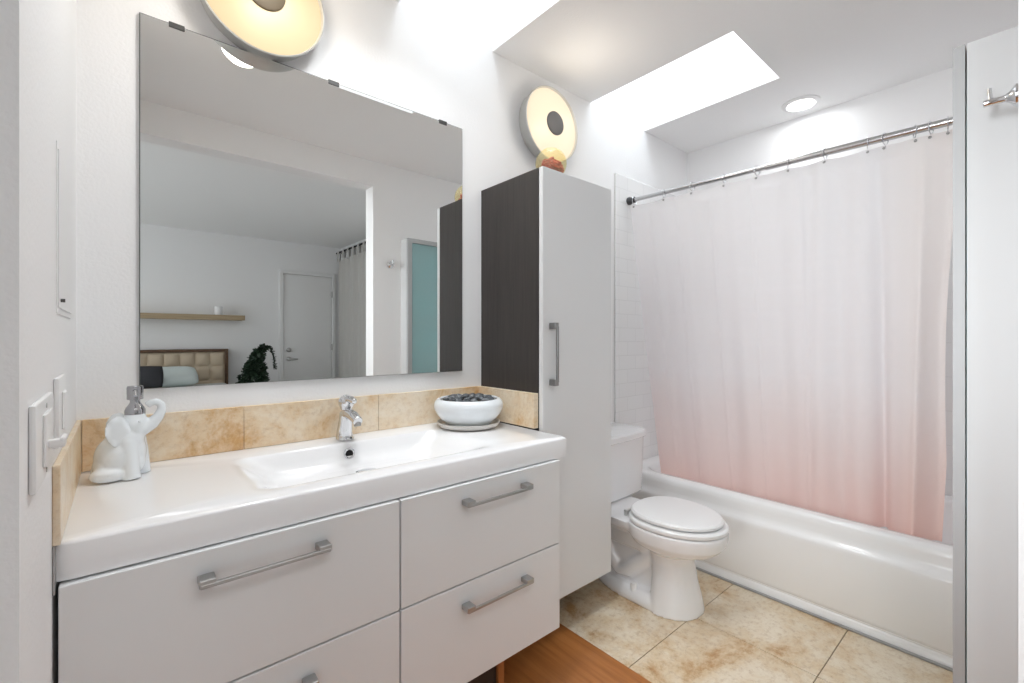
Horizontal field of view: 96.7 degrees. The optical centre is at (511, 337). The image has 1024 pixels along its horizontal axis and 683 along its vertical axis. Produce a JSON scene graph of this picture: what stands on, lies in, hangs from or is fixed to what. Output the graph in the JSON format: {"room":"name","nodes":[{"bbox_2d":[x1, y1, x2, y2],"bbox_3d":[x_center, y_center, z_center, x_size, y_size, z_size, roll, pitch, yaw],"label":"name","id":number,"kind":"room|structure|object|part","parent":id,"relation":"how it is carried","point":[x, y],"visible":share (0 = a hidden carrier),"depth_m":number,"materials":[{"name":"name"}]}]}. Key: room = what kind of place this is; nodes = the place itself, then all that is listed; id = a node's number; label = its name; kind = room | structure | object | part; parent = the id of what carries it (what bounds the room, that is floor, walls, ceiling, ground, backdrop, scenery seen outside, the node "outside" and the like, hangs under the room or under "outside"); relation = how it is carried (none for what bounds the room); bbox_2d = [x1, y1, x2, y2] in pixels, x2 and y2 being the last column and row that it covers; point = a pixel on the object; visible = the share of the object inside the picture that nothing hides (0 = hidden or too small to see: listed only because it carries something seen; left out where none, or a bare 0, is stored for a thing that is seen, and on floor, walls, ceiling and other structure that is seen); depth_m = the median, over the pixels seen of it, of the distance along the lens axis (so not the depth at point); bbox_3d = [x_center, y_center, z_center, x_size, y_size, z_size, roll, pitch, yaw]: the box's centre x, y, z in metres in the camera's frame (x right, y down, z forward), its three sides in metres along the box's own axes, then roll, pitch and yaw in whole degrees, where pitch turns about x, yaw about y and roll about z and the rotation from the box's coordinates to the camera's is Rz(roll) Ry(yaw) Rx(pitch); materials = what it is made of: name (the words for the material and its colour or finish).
{"room":"bathroom","nodes":[
{"label":"bathroom","id":0,"kind":"room"},
{"bbox_2d":[0,0,75,682],"bbox_3d":[-1.161,-0.415,0.445,1.021,3.000,0.810,0,0,-41],"label":"wall","id":1,"kind":"structure","parent":0,"point":[38,37],"depth_m":0.52,"materials":[{"name":"white paint"}]},
{"bbox_2d":[28,392,67,495],"bbox_3d":[-0.596,0.129,0.591,0.026,0.103,0.177,0,0,-41],"label":"switch plate","id":2,"kind":"object","parent":1,"relation":"attached to","point":[42,442],"visible":1,"depth_m":0.55,"materials":[{"name":"white plastic"}]},
{"bbox_3d":[-0.603,0.129,0.584,0.007,0.103,0.177,0,0,-41],"label":"plate","id":3,"kind":"part","parent":2,"relation":"part of","materials":[{"name":"white plastic"}]},
{"bbox_3d":[-0.600,0.128,0.588,0.003,0.065,0.075,0,0,-41],"label":"switch frame","id":4,"kind":"part","parent":2,"relation":"part of","materials":[{"name":"white plastic"}]},
{"bbox_2d":[52,546,57,595],"bbox_3d":[-0.866,0.357,0.887,0.003,0.075,0.505,0,0,-41],"label":"strip","id":5,"kind":"object","parent":1,"relation":"attached to","point":[54,583],"visible":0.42,"depth_m":0.70,"materials":[{"name":"grey"}]},
{"bbox_2d":[53,374,66,448],"bbox_3d":[-0.751,0.119,0.759,0.010,0.112,0.120,0,0,-41],"label":"switch plate","id":6,"kind":"object","parent":1,"relation":"attached to","point":[59,383],"visible":0.79,"depth_m":0.73,"materials":[{"name":"white plastic"}]},
{"bbox_2d":[56,140,71,318],"bbox_3d":[-0.828,-0.181,0.846,0.009,0.282,0.273,0,0,-41],"label":"medicine cabinet","id":7,"kind":"object","parent":1,"relation":"attached to","point":[63,185],"visible":1,"depth_m":0.80,"materials":[{"name":"white paint"}]},
{"bbox_2d":[52,420,81,545],"bbox_3d":[-0.867,0.258,0.893,0.009,0.123,0.514,0,0,-41],"label":"backsplash","id":8,"kind":"structure","parent":1,"relation":"attached to","point":[67,468],"depth_m":0.77,"materials":[{"name":"tile"}]},
{"bbox_2d":[76,0,686,472],"bbox_3d":[-0.330,-0.415,1.762,4.000,3.000,0.100,0,0,-41],"label":"wall","id":9,"kind":"structure","parent":0,"point":[436,59],"depth_m":1.53,"materials":[{"name":"white paint"}]},
{"bbox_2d":[200,0,324,61],"bbox_3d":[-0.717,-0.979,1.309,0.334,0.334,0.079,0,0,-41],"label":"wall lamp","id":10,"kind":"object","parent":9,"relation":"attached to","point":[275,30],"visible":1,"depth_m":1.30,"materials":[{"name":"beige glass"}]},
{"bbox_2d":[82,386,477,471],"bbox_3d":[-0.584,0.258,1.469,1.169,0.123,0.011,0,0,-41],"label":"backsplash","id":11,"kind":"structure","parent":9,"relation":"attached to","point":[181,434],"depth_m":1.34,"materials":[{"name":"tile"}]},
{"bbox_2d":[139,12,461,388],"bbox_3d":[-0.573,-0.350,1.479,0.990,0.961,0.011,0,0,-41],"label":"wall mirror","id":12,"kind":"object","parent":9,"relation":"attached to","point":[295,224],"visible":0.97,"depth_m":1.37,"materials":[{"name":"grey mirror"}]},
{"bbox_2d":[58,459,558,682],"bbox_3d":[-0.431,0.648,1.249,1.122,0.527,0.541,0,0,-41],"label":"vanity cabinet","id":13,"kind":"object","parent":9,"relation":"attached to","point":[446,584],"visible":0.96,"depth_m":1.00,"materials":[{"name":"white paint"}]},
{"bbox_3d":[-0.637,0.514,1.067,0.573,0.258,0.472,0,0,-41],"label":"drawer","id":14,"kind":"part","parent":13,"relation":"part of","materials":[{"name":"white paint"}]},
{"bbox_3d":[-0.469,0.434,0.880,0.229,0.014,0.031,0,0,-41],"label":"handle","id":15,"kind":"part","parent":13,"relation":"part of","materials":[{"name":"silver metal"}]},
{"bbox_3d":[-0.488,0.704,0.863,0.229,0.014,0.031,0,0,-41],"label":"handle","id":16,"kind":"part","parent":13,"relation":"part of","materials":[{"name":"silver metal"}]},
{"bbox_2d":[56,422,565,581],"bbox_3d":[-0.427,0.351,1.279,1.174,0.062,0.500,0,0,-41],"label":"sink","id":17,"kind":"object","parent":13,"relation":"in","point":[178,505],"visible":0.97,"depth_m":1.02,"materials":[{"name":"white ceramic"}]},
{"bbox_2d":[89,385,165,483],"bbox_3d":[-0.882,0.215,1.049,0.136,0.208,0.093,0,0,-41],"label":"soap dispenser","id":18,"kind":"object","parent":17,"relation":"on","point":[123,454],"visible":1,"depth_m":1.02,"materials":[{"name":"white ceramic"}]},
{"bbox_2d":[336,395,362,440],"bbox_3d":[-0.495,0.248,1.402,0.140,0.143,0.053,0,0,42],"label":"faucet","id":19,"kind":"object","parent":17,"relation":"on","point":[347,416],"visible":1,"depth_m":1.40,"materials":[{"name":"silver metal"}]},
{"bbox_3d":[-0.503,0.200,1.403,0.048,0.047,0.093,0,0,-41],"label":"lever","id":20,"kind":"part","parent":19,"relation":"part of","materials":[{"name":"silver metal"}]},
{"bbox_2d":[437,418,499,430],"bbox_3d":[-0.157,0.309,1.650,0.226,0.020,0.226,0,0,-41],"label":"saucer","id":21,"kind":"object","parent":17,"relation":"on","point":[441,423],"visible":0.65,"depth_m":1.56,"materials":[{"name":"grey ceramic"}]},
{"bbox_2d":[434,394,502,425],"bbox_3d":[-0.157,0.264,1.650,0.250,0.094,0.250,0,0,-41],"label":"bowl","id":22,"kind":"object","parent":21,"relation":"on","point":[479,413],"visible":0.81,"depth_m":1.55,"materials":[{"name":"white ceramic"}]},
{"bbox_3d":[-0.637,0.780,1.067,0.573,0.265,0.472,0,0,-41],"label":"drawer","id":23,"kind":"part","parent":13,"relation":"part of","materials":[{"name":"white paint"}]},
{"bbox_3d":[-0.210,0.780,1.435,0.545,0.265,0.472,0,0,-41],"label":"drawer","id":24,"kind":"part","parent":13,"relation":"part of","materials":[{"name":"white paint"}]},
{"bbox_3d":[-0.210,0.514,1.435,0.545,0.258,0.472,0,0,-41],"label":"drawer","id":25,"kind":"part","parent":13,"relation":"part of","materials":[{"name":"white paint"}]},
{"bbox_3d":[-0.034,0.430,1.254,0.232,0.014,0.031,0,0,-41],"label":"handle","id":26,"kind":"part","parent":13,"relation":"part of","materials":[{"name":"silver metal"}]},
{"bbox_3d":[-0.033,0.703,1.255,0.234,0.014,0.031,0,0,-41],"label":"handle","id":27,"kind":"part","parent":13,"relation":"part of","materials":[{"name":"silver metal"}]},
{"bbox_2d":[478,386,537,428],"bbox_3d":[-0.026,0.258,1.733,0.022,0.123,0.340,0,0,-41],"label":"backsplash","id":28,"kind":"structure","parent":9,"relation":"attached to","point":[520,408],"depth_m":1.67,"materials":[{"name":"tile"}]},
{"bbox_2d":[493,0,537,36],"bbox_3d":[0.005,-1.563,1.480,0.530,0.603,0.765,0,0,-41],"label":"skylight","id":29,"kind":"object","parent":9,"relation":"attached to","point":[505,12],"depth_m":1.84,"materials":[{"name":"white glass"}]},
{"bbox_2d":[481,166,610,598],"bbox_3d":[0.149,0.172,1.849,0.392,1.555,0.390,0,0,-41],"label":"tall cabinet","id":30,"kind":"object","parent":9,"relation":"attached to","point":[546,232],"visible":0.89,"depth_m":1.72,"materials":[{"name":"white wood"}]},
{"bbox_2d":[541,156,563,172],"bbox_3d":[0.148,-0.662,1.732,0.120,0.113,0.120,0,0,-41],"label":"rock","id":31,"kind":"object","parent":30,"relation":"on","point":[551,163],"visible":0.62,"depth_m":1.71,"materials":[{"name":"orange"}]},
{"bbox_3d":[0.149,0.058,1.613,0.020,0.223,0.031,0,0,-41],"label":"handle","id":32,"kind":"part","parent":30,"relation":"part of","materials":[{"name":"silver metal"}]},
{"bbox_3d":[0.250,0.172,1.733,0.391,1.555,0.020,0,0,-41],"label":"door","id":33,"kind":"part","parent":30,"relation":"part of","materials":[{"name":"white"}]},
{"bbox_2d":[519,85,577,161],"bbox_3d":[0.173,-0.968,2.077,0.334,0.334,0.079,0,0,-41],"label":"wall lamp","id":34,"kind":"object","parent":9,"relation":"attached to","point":[547,122],"visible":0.99,"depth_m":2.04,"materials":[{"name":"beige glass"}]},
{"bbox_2d":[614,173,674,459],"bbox_3d":[0.846,0.098,2.702,0.770,1.975,0.010,0,0,-41],"label":"tile wall","id":35,"kind":"structure","parent":9,"relation":"attached to","point":[633,402],"depth_m":2.52,"materials":[{"name":"white tile"}]},
{"bbox_2d":[645,32,769,119],"bbox_3d":[0.835,-1.563,2.195,0.590,0.603,0.765,0,0,-41],"label":"skylight","id":36,"kind":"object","parent":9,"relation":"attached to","point":[726,61],"depth_m":2.39,"materials":[{"name":"white glass"}]},
{"bbox_2d":[626,113,966,204],"bbox_3d":[1.121,-0.745,1.973,0.042,0.067,1.453,0,0,-41],"label":"curtain rod","id":37,"kind":"object","parent":9,"relation":"attached to","point":[942,123],"visible":0.63,"depth_m":1.83,"materials":[{"name":"silver metal"}]},
{"bbox_2d":[881,132,888,149],"bbox_3d":[1.375,-0.725,1.677,0.043,0.064,0.010,0,0,-23],"label":"curtain ring","id":38,"kind":"object","parent":37,"relation":"hanging from","point":[883,148],"visible":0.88,"depth_m":1.67,"materials":[{"name":"silver metal"}]},
{"bbox_2d":[630,129,952,541],"bbox_3d":[1.133,0.005,2.062,0.140,1.471,1.315,0,0,-41],"label":"shower curtain","id":39,"kind":"object","parent":38,"relation":"hanging from","point":[794,321],"visible":0.98,"depth_m":1.89,"materials":[{"name":"fabric"}]},
{"bbox_2d":[928,121,933,138],"bbox_3d":[1.457,-0.723,1.583,0.043,0.064,0.010,0,0,-29],"label":"curtain ring","id":40,"kind":"object","parent":37,"relation":"hanging from","point":[929,137],"visible":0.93,"depth_m":1.58,"materials":[{"name":"silver metal"}]},
{"bbox_2d":[946,116,949,134],"bbox_3d":[1.485,-0.723,1.550,0.010,0.064,0.043,0,0,44],"label":"curtain ring","id":41,"kind":"object","parent":37,"relation":"hanging from","point":[947,132],"visible":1,"depth_m":1.54,"materials":[{"name":"silver metal"}]},
{"bbox_2d":[504,623,650,682],"bbox_3d":[-0.402,1.115,0.622,2.402,0.060,1.533,0,0,-41],"label":"floor","id":42,"kind":"structure","parent":0,"point":[560,656],"depth_m":1.52,"materials":[{"name":"brown wood"}]},
{"bbox_2d":[468,661,503,682],"bbox_3d":[-0.447,1.007,1.255,0.762,0.154,0.415,0,0,-41],"label":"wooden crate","id":43,"kind":"object","parent":42,"relation":"on","point":[495,674],"visible":0.07,"depth_m":1.33,"materials":[{"name":"brown wood"}]},
{"bbox_3d":[-0.167,1.007,1.496,0.023,0.154,0.415,0,0,-41],"label":"panel","id":44,"kind":"part","parent":43,"relation":"part of","materials":[{"name":"brown wood"}]},
{"bbox_2d":[395,0,1017,152],"bbox_3d":[0.183,-1.232,1.166,3.800,0.060,1.473,0,0,-41],"label":"ceiling","id":45,"kind":"structure","parent":0,"point":[836,51],"depth_m":1.86,"materials":[{"name":"white paint"}]},
{"bbox_2d":[782,95,820,112],"bbox_3d":[1.480,-1.197,2.331,0.170,0.010,0.170,0,0,-41],"label":"recessed light","id":46,"kind":"object","parent":45,"relation":"in","point":[805,102],"visible":1,"depth_m":2.33,"materials":[{"name":"white paint"}]},
{"bbox_2d":[559,569,966,682],"bbox_3d":[1.042,1.115,1.906,1.532,0.060,1.473,0,0,-41],"label":"floor","id":47,"kind":"structure","parent":0,"point":[742,635],"depth_m":1.61,"materials":[{"name":"brown tile"}]},
{"bbox_2d":[599,422,728,620],"bbox_3d":[0.587,0.762,1.994,0.450,0.646,0.723,0,0,-41],"label":"toilet","id":48,"kind":"object","parent":47,"relation":"on","point":[657,541],"visible":0.83,"depth_m":1.82,"materials":[{"name":"white ceramic"}]},
{"bbox_3d":[0.427,0.617,2.179,0.436,0.271,0.231,0,0,-41],"label":"tank","id":49,"kind":"part","parent":48,"relation":"part of","materials":[{"name":"white ceramic"}]},
{"bbox_3d":[0.431,0.460,2.174,0.450,0.042,0.247,0,0,-41],"label":"tank lid","id":50,"kind":"part","parent":48,"relation":"part of","materials":[{"name":"white ceramic"}]},
{"bbox_3d":[0.562,0.916,1.970,0.342,0.338,0.718,0,0,-41],"label":"bowl","id":51,"kind":"part","parent":48,"relation":"part of","materials":[{"name":"white ceramic"}]},
{"bbox_3d":[0.670,0.710,1.845,0.312,0.021,0.353,0,0,-41],"label":"seat","id":52,"kind":"part","parent":48,"relation":"part of","materials":[{"name":"white plastic"}]},
{"bbox_3d":[0.674,0.734,1.840,0.342,0.020,0.376,0,0,-41],"label":"seat","id":53,"kind":"part","parent":48,"relation":"part of","materials":[{"name":"white plastic"}]},
{"bbox_2d":[630,455,966,673],"bbox_3d":[1.335,0.892,2.158,0.735,0.385,1.449,0,0,-41],"label":"bathtub","id":54,"kind":"object","parent":47,"relation":"on","point":[895,588],"visible":0.54,"depth_m":1.73,"materials":[{"name":"white ceramic"}]},
{"bbox_2d":[696,567,966,677],"bbox_3d":[1.055,1.080,1.917,0.010,0.010,1.449,0,0,-41],"label":"strip","id":55,"kind":"object","parent":47,"relation":"on","point":[697,568],"visible":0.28,"depth_m":1.72,"materials":[{"name":"grey"}]},
{"bbox_2d":[953,26,1017,682],"bbox_3d":[1.235,0.197,1.172,0.390,1.776,0.108,0,0,-41],"label":"door","id":56,"kind":"structure","parent":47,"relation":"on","point":[991,61],"depth_m":1.04,"materials":[{"name":"white painted wood"},{"name":"aluminium"}]},
{"bbox_3d":[1.207,0.197,1.205,0.390,1.776,0.021,0,0,-41],"label":"door","id":57,"kind":"part","parent":56,"relation":"part of","materials":[{"name":"white paint"}]},
{"bbox_2d":[687,67,966,192],"bbox_3d":[1.700,-0.415,2.393,0.100,3.000,1.593,0,0,-41],"label":"wall","id":58,"kind":"structure","parent":0,"point":[922,100],"depth_m":2.36,"materials":[{"name":"white paint"}]},
{"bbox_2d":[945,133,966,498],"bbox_3d":[1.622,-0.092,2.399,0.010,1.595,1.463,0,0,-41],"label":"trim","id":59,"kind":"structure","parent":58,"relation":"attached to","point":[949,320],"depth_m":2.02,"materials":[{"name":"white tile"}]},
{"bbox_2d":[1018,0,1023,682],"bbox_3d":[-0.092,-0.215,-0.123,5.900,2.600,0.120,0,0,-41],"label":"wall","id":60,"kind":"structure","parent":0,"point":[1020,2],"depth_m":0.87,"materials":[{"name":"white paint"}]},
{"bbox_2d":[983,83,1017,107],"bbox_3d":[1.044,-0.512,0.971,0.048,0.054,0.054,0,0,-41],"label":"robe hook","id":61,"kind":"object","parent":60,"relation":"attached to","point":[1011,97],"visible":0.84,"depth_m":0.96,"materials":[{"name":"silver metal"}]}
]}

